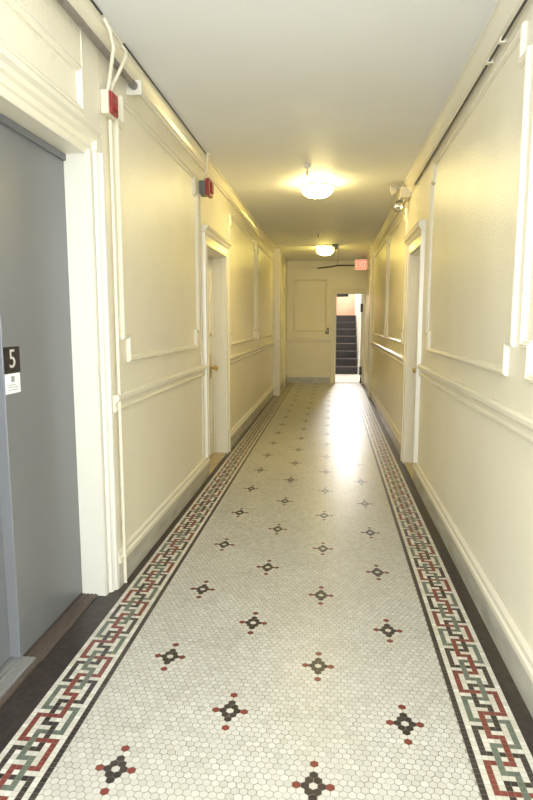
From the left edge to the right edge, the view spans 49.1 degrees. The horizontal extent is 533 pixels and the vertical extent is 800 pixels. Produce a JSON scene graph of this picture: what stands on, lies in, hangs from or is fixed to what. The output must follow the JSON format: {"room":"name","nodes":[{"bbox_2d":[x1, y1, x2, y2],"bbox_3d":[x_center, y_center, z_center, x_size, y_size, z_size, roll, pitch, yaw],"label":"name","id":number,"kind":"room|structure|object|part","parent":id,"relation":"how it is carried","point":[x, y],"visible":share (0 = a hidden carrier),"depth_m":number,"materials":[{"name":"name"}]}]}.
{"room":"apartment building hallway","nodes":[
{"label":"apartment building hallway","id":0,"kind":"room"},
{"bbox_2d":[0,0,286,548],"bbox_3d":[-0.627,-0.760,5.806,0.480,2.770,15.900,1,8,6],"label":"wall","id":1,"kind":"structure","parent":0,"point":[162,433],"depth_m":3.74,"materials":[{"name":"paint"}]},
{"bbox_2d":[0,0,83,113],"bbox_3d":[-0.884,-1.258,1.852,0.020,0.201,1.419,1,8,6],"label":"trim","id":2,"kind":"structure","parent":1,"relation":"attached to","point":[15,5],"depth_m":2.23,"materials":[{"name":"beige paint"}]},
{"bbox_2d":[0,44,118,707],"bbox_3d":[-0.996,-0.026,2.081,0.267,2.300,1.787,1,8,6],"label":"door","id":3,"kind":"structure","parent":1,"relation":"in","point":[59,539],"depth_m":2.61,"materials":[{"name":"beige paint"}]},
{"bbox_2d":[3,346,20,373],"bbox_3d":[-1.010,-0.159,2.318,0.004,0.105,0.114,1,8,6],"label":"number plate","id":4,"kind":"object","parent":3,"relation":"attached to","point":[11,355],"visible":1,"depth_m":2.31,"materials":[{"name":"black plastic"}]},
{"bbox_2d":[5,372,20,394],"bbox_3d":[-1.011,-0.067,2.330,0.002,0.079,0.108,1,8,6],"label":"label","id":5,"kind":"object","parent":3,"relation":"attached to","point":[12,381],"visible":1,"depth_m":2.33,"materials":[{"name":"white paper"}]},
{"bbox_2d":[8,376,18,390],"bbox_3d":[-1.010,-0.067,2.329,0.001,0.055,0.075,1,8,6],"label":"print","id":6,"kind":"object","parent":5,"relation":"attached to","point":[13,381],"depth_m":2.33,"materials":[{"name":"grey paper"}]},
{"bbox_3d":[-1.087,1.141,1.959,0.147,0.018,0.980,1,8,6],"label":"sill","id":7,"kind":"part","parent":3,"relation":"part of","materials":[{"name":"stone"}]},
{"bbox_3d":[-1.012,-0.052,2.584,0.055,2.182,0.618,1,8,6],"label":"panel","id":8,"kind":"part","parent":3,"relation":"part of","materials":[{"name":"grey metal"}]},
{"bbox_3d":[-0.955,-1.101,1.901,0.177,0.120,1.725,1,8,6],"label":"head casing","id":9,"kind":"part","parent":3,"relation":"part of","materials":[{"name":"beige paint"}]},
{"bbox_3d":[-0.865,-0.087,2.916,0.163,2.200,0.097,1,8,6],"label":"casing","id":10,"kind":"part","parent":3,"relation":"part of","materials":[{"name":"beige paint"}]},
{"bbox_2d":[80,29,99,136],"bbox_3d":[-0.801,-1.437,2.659,0.004,0.405,0.180,1,8,6],"label":"trim","id":11,"kind":"structure","parent":1,"relation":"attached to","point":[89,57],"depth_m":2.65,"materials":[{"name":"beige paint"}]},
{"bbox_2d":[56,0,141,95],"bbox_3d":[-1.003,-1.312,0.473,0.085,0.075,5.416,1,8,6],"label":"pipe","id":12,"kind":"object","parent":1,"relation":"attached to","point":[133,87],"visible":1,"depth_m":2.63,"materials":[{"name":"beige metal"}]},
{"bbox_2d":[100,89,117,120],"bbox_3d":[-0.755,-1.427,2.828,0.059,0.110,0.120,1,8,6],"label":"fire alarm box","id":13,"kind":"object","parent":1,"relation":"attached to","point":[108,99],"visible":0.98,"depth_m":2.78,"materials":[{"name":"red plastic"}]},
{"bbox_2d":[102,17,127,582],"bbox_3d":[-0.734,-0.377,2.943,0.084,2.762,0.262,1,8,6],"label":"conduit","id":14,"kind":"object","parent":1,"relation":"attached to","point":[110,85],"visible":0.88,"depth_m":2.94,"materials":[{"name":"beige plastic"}]},
{"bbox_2d":[114,95,199,361],"bbox_3d":[-0.662,-0.996,3.905,0.020,1.374,1.804,1,8,6],"label":"trim","id":15,"kind":"structure","parent":1,"relation":"attached to","point":[119,123],"depth_m":3.18,"materials":[{"name":"beige paint"}]},
{"bbox_2d":[113,365,206,411],"bbox_3d":[-0.653,-0.121,4.041,0.034,0.090,2.130,1,8,6],"label":"chair rail","id":16,"kind":"object","parent":1,"relation":"attached to","point":[130,397],"visible":0.97,"depth_m":3.62,"materials":[{"name":"beige paint"}]},
{"bbox_2d":[118,457,209,587],"bbox_3d":[-0.653,0.747,4.212,0.022,0.205,2.283,1,8,6],"label":"baseboard","id":17,"kind":"structure","parent":1,"relation":"attached to","point":[139,544],"depth_m":3.80,"materials":[{"name":"wood"}]},
{"bbox_2d":[67,0,275,252],"bbox_3d":[-0.582,-1.910,4.312,0.062,0.095,13.270,1,8,6],"label":"crown molding","id":18,"kind":"structure","parent":1,"relation":"attached to","point":[88,12],"depth_m":3.70,"materials":[{"name":"beige paint"}]},
{"bbox_2d":[199,194,204,458],"bbox_3d":[-0.552,-0.595,4.987,0.012,2.240,0.030,1,8,6],"label":"raceway","id":19,"kind":"object","parent":1,"relation":"attached to","point":[200,240],"visible":1,"depth_m":4.97,"materials":[{"name":"beige plastic"}]},
{"bbox_2d":[199,178,213,197],"bbox_3d":[-0.500,-1.770,4.885,0.105,0.135,0.150,1,8,6],"label":"fire alarm strobe","id":20,"kind":"object","parent":1,"relation":"attached to","point":[206,187],"visible":0.99,"depth_m":4.83,"materials":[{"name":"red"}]},
{"bbox_2d":[203,153,210,179],"bbox_3d":[-0.498,-1.918,4.819,0.098,0.213,0.043,6,10,40],"label":"conduit","id":21,"kind":"object","parent":20,"relation":"attached to","point":[207,154],"visible":0.97,"depth_m":4.80,"materials":[{"name":"beige plastic"}]},
{"bbox_2d":[201,225,231,474],"bbox_3d":[-0.595,-0.462,5.674,0.340,2.213,1.210,1,8,6],"label":"door","id":22,"kind":"structure","parent":1,"relation":"in","point":[215,248],"depth_m":6.04,"materials":[{"name":"beige paint"}]},
{"bbox_3d":[-0.572,-0.351,6.027,0.004,0.240,0.056,1,8,6],"label":"lock plate","id":23,"kind":"part","parent":22,"relation":"part of","materials":[{"name":"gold metal"}]},
{"bbox_2d":[228,214,255,345],"bbox_3d":[-0.281,-1.425,7.307,0.020,1.404,2.164,1,8,6],"label":"trim","id":24,"kind":"structure","parent":1,"relation":"attached to","point":[230,215],"depth_m":7.33,"materials":[{"name":"beige paint"}]},
{"bbox_2d":[231,385,273,447],"bbox_3d":[-0.140,0.136,8.784,0.022,0.205,4.900,1,8,6],"label":"baseboard","id":25,"kind":"structure","parent":1,"relation":"attached to","point":[248,418],"depth_m":7.94,"materials":[{"name":"wood"}]},
{"bbox_2d":[230,342,274,363],"bbox_3d":[-0.134,-0.739,8.666,0.034,0.090,4.900,1,8,6],"label":"chair rail","id":26,"kind":"object","parent":1,"relation":"attached to","point":[237,357],"visible":0.94,"depth_m":7.74,"materials":[{"name":"beige paint"}]},
{"bbox_2d":[257,243,272,338],"bbox_3d":[-0.009,-1.748,9.726,0.020,1.404,2.254,1,8,6],"label":"trim","id":27,"kind":"structure","parent":1,"relation":"attached to","point":[258,245],"depth_m":9.23,"materials":[{"name":"beige paint"}]},
{"bbox_2d":[273,248,280,395],"bbox_3d":[0.194,-1.466,11.086,0.135,2.770,0.130,1,8,6],"label":"pilaster","id":28,"kind":"object","parent":1,"relation":"attached to","point":[277,253],"visible":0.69,"depth_m":11.02,"materials":[{"name":"beige paint"}]},
{"bbox_2d":[280,374,286,391],"bbox_3d":[0.350,-0.352,12.435,0.022,0.205,2.330,1,8,6],"label":"baseboard","id":29,"kind":"structure","parent":1,"relation":"attached to","point":[282,380],"depth_m":12.32,"materials":[{"name":"wood"}]},
{"bbox_2d":[283,265,286,386],"bbox_3d":[0.402,-1.581,12.595,0.055,2.600,0.120,1,8,6],"label":"door frame","id":30,"kind":"structure","parent":1,"relation":"attached to","point":[285,288],"depth_m":12.53,"materials":[{"name":"beige paint"}]},
{"bbox_2d":[0,374,532,799],"bbox_3d":[0.719,0.570,6.873,2.760,0.150,18.350,1,8,6],"label":"floor","id":31,"kind":"structure","parent":0,"point":[305,627],"depth_m":2.44,"materials":[{"name":"beige tile"}]},
{"bbox_2d":[335,315,356,373],"bbox_3d":[1.909,-1.703,17.282,1.440,1.600,3.060,1,8,6],"label":"staircase","id":32,"kind":"structure","parent":31,"relation":"on","point":[346,345],"depth_m":16.54,"materials":[{"name":"grey"}]},
{"bbox_2d":[93,0,497,260],"bbox_3d":[0.443,-2.178,5.395,2.455,0.150,16.100,1,8,6],"label":"ceiling","id":33,"kind":"structure","parent":0,"point":[354,91],"depth_m":3.46,"materials":[{"name":"paint"}]},
{"bbox_2d":[90,0,205,153],"bbox_3d":[-0.654,-1.823,3.342,0.011,0.010,2.920,1,8,6],"label":"cable","id":34,"kind":"object","parent":33,"relation":"attached to","point":[92,1],"visible":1,"depth_m":3.33,"materials":[{"name":"grey plastic"}]},
{"bbox_2d":[303,163,310,175],"bbox_3d":[0.358,-2.019,5.121,0.072,0.094,0.072,1,8,6],"label":"sprinkler","id":35,"kind":"object","parent":33,"relation":"attached to","point":[307,166],"visible":1,"depth_m":5.10,"materials":[{"name":"beige paint"}]},
{"bbox_2d":[277,244,337,264],"bbox_3d":[0.891,-2.906,11.802,1.121,0.104,2.775,1,8,6],"label":"conduit","id":36,"kind":"object","parent":33,"relation":"attached to","point":[335,246],"depth_m":10.49,"materials":[{"name":"beige plastic"}]},
{"bbox_2d":[300,181,334,199],"bbox_3d":[0.504,-2.072,5.808,0.342,0.170,0.342,1,8,6],"label":"ceiling light","id":37,"kind":"object","parent":33,"relation":"attached to","point":[316,190],"visible":1,"depth_m":5.70,"materials":[{"name":"white glass"}]},
{"bbox_2d":[316,247,333,255],"bbox_3d":[1.088,-2.743,10.830,0.342,0.170,0.342,1,8,6],"label":"ceiling light","id":38,"kind":"object","parent":33,"relation":"attached to","point":[324,251],"visible":1,"depth_m":10.72,"materials":[{"name":"white glass"}]},
{"bbox_3d":[1.088,-2.740,10.830,0.318,0.114,0.318,1,8,6],"label":"lamp shade","id":39,"kind":"part","parent":38,"relation":"part of","materials":[{"name":"white glass"}]},
{"bbox_2d":[287,260,365,374],"bbox_3d":[1.361,-1.777,13.415,1.775,2.770,0.200,1,8,6],"label":"wall","id":40,"kind":"structure","parent":0,"point":[303,358],"depth_m":13.31,"materials":[{"name":"paint"}]},
{"bbox_2d":[287,265,317,268],"bbox_3d":[0.809,-3.003,13.194,0.690,0.060,0.036,1,8,6],"label":"trim","id":41,"kind":"structure","parent":40,"relation":"attached to","point":[316,266],"depth_m":13.19,"materials":[{"name":"beige paint"}]},
{"bbox_2d":[287,375,329,382],"bbox_3d":[0.969,-0.489,13.519,1.010,0.190,0.022,1,8,6],"label":"baseboard","id":42,"kind":"structure","parent":40,"relation":"attached to","point":[290,378],"depth_m":13.51,"materials":[{"name":"wood"}]},
{"bbox_2d":[287,338,330,342],"bbox_3d":[0.968,-1.366,13.399,1.010,0.090,0.027,1,8,6],"label":"chair rail","id":43,"kind":"object","parent":40,"relation":"attached to","point":[288,339],"visible":1,"depth_m":13.40,"materials":[{"name":"beige paint"}]},
{"bbox_2d":[293,279,326,331],"bbox_3d":[0.994,-2.149,13.295,0.754,1.174,0.020,1,8,6],"label":"trim","id":44,"kind":"structure","parent":40,"relation":"attached to","point":[294,330],"depth_m":13.28,"materials":[{"name":"beige paint"}]},
{"bbox_2d":[318,265,354,268],"bbox_3d":[1.618,-2.988,13.099,0.942,0.085,0.044,1,8,6],"label":"conduit","id":45,"kind":"object","parent":40,"relation":"attached to","point":[334,265],"visible":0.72,"depth_m":13.10,"materials":[{"name":"grey metal"}]},
{"bbox_2d":[330,289,365,383],"bbox_3d":[1.915,-1.495,13.680,0.800,2.142,0.825,1,8,6],"label":"door frame","id":46,"kind":"structure","parent":40,"relation":"in","point":[336,293],"depth_m":13.30,"materials":[{"name":"beige paint"}]},
{"bbox_3d":[2.208,-1.437,13.254,0.044,2.140,0.020,1,8,6],"label":"casing","id":47,"kind":"part","parent":46,"relation":"part of","materials":[{"name":"beige paint"}]},
{"bbox_2d":[336,294,354,314],"bbox_3d":[2.409,-3.128,18.700,2.100,4.350,0.200,1,8,6],"label":"wall","id":48,"kind":"structure","parent":0,"point":[345,305],"depth_m":18.60,"materials":[{"name":"beige paint"}]},
{"bbox_2d":[355,0,532,651],"bbox_3d":[2.042,-1.722,8.169,0.780,4.350,21.400,1,8,6],"label":"wall","id":49,"kind":"structure","parent":0,"point":[480,470],"depth_m":3.01,"materials":[{"name":"paint"}]},
{"bbox_2d":[354,259,368,270],"bbox_3d":[1.964,-2.783,12.017,0.300,0.225,0.057,1,8,6],"label":"exit sign","id":50,"kind":"object","parent":49,"relation":"attached to","point":[360,264],"visible":1,"depth_m":11.99,"materials":[{"name":"red plastic"}]},
{"bbox_2d":[367,247,373,396],"bbox_3d":[1.930,-1.431,10.829,0.068,2.770,0.160,1,8,6],"label":"pilaster","id":51,"kind":"object","parent":49,"relation":"attached to","point":[372,253],"visible":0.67,"depth_m":10.78,"materials":[{"name":"beige paint"}]},
{"bbox_2d":[372,238,387,337],"bbox_3d":[1.791,-1.708,9.311,0.020,1.374,2.544,1,8,6],"label":"trim","id":52,"kind":"structure","parent":49,"relation":"attached to","point":[386,240],"depth_m":8.24,"materials":[{"name":"beige paint"}]},
{"bbox_2d":[370,387,400,454],"bbox_3d":[1.666,0.182,8.440,0.022,0.205,5.050,1,8,6],"label":"baseboard","id":53,"kind":"structure","parent":49,"relation":"attached to","point":[395,436],"depth_m":7.53,"materials":[{"name":"wood"}]},
{"bbox_2d":[370,341,403,364],"bbox_3d":[1.660,-0.713,8.322,0.034,0.090,5.050,1,8,6],"label":"chair rail","id":54,"kind":"object","parent":49,"relation":"attached to","point":[397,357],"visible":0.88,"depth_m":7.38,"materials":[{"name":"beige paint"}]},
{"bbox_2d":[386,208,407,343],"bbox_3d":[1.518,-1.383,6.883,0.020,1.374,1.894,1,8,6],"label":"trim","id":55,"kind":"structure","parent":49,"relation":"attached to","point":[405,211],"depth_m":6.28,"materials":[{"name":"beige paint"}]},
{"bbox_2d":[390,184,410,211],"bbox_3d":[1.315,-2.003,5.777,0.200,0.268,0.240,1,8,6],"label":"emergency light","id":56,"kind":"object","parent":49,"relation":"attached to","point":[404,194],"visible":0.98,"depth_m":5.77,"materials":[{"name":"beige plastic"}]},
{"bbox_2d":[400,220,425,479],"bbox_3d":[1.454,-0.419,5.333,0.340,2.218,0.980,1,8,6],"label":"door","id":57,"kind":"structure","parent":49,"relation":"in","point":[414,239],"depth_m":5.62,"materials":[{"name":"beige paint"}]},
{"bbox_2d":[365,0,529,261],"bbox_3d":[1.337,-2.024,5.315,0.055,0.135,15.700,1,8,6],"label":"crown molding","id":58,"kind":"structure","parent":49,"relation":"attached to","point":[504,11],"depth_m":3.25,"materials":[{"name":"beige paint"}]},
{"bbox_2d":[414,0,527,184],"bbox_3d":[1.079,-1.629,2.910,0.030,0.024,4.800,1,8,6],"label":"cable","id":59,"kind":"object","parent":49,"relation":"attached to","point":[502,40],"visible":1,"depth_m":2.79,"materials":[{"name":"grey plastic"}]},
{"bbox_2d":[413,463,532,717],"bbox_3d":[0.891,1.105,1.530,0.022,0.205,7.320,1,8,6],"label":"baseboard","id":60,"kind":"structure","parent":49,"relation":"attached to","point":[515,652],"depth_m":2.73,"materials":[{"name":"wood"}]},
{"bbox_2d":[417,364,532,443],"bbox_3d":[0.878,0.219,1.347,0.034,0.090,7.190,1,8,6],"label":"chair rail","id":61,"kind":"object","parent":49,"relation":"attached to","point":[518,422],"visible":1,"depth_m":2.73,"materials":[{"name":"beige paint"}]},
{"bbox_2d":[426,21,532,375],"bbox_3d":[1.127,-0.930,3.394,0.020,1.399,2.214,1,8,6],"label":"trim","id":62,"kind":"structure","parent":49,"relation":"attached to","point":[525,55],"depth_m":2.38,"materials":[{"name":"beige paint"}]},
{"bbox_2d":[519,114,532,383],"bbox_3d":[0.867,-0.620,1.074,0.020,1.399,2.304,1,8,6],"label":"trim","id":63,"kind":"structure","parent":49,"relation":"attached to","point":[526,344],"depth_m":2.20,"materials":[{"name":"beige paint"}]}
]}

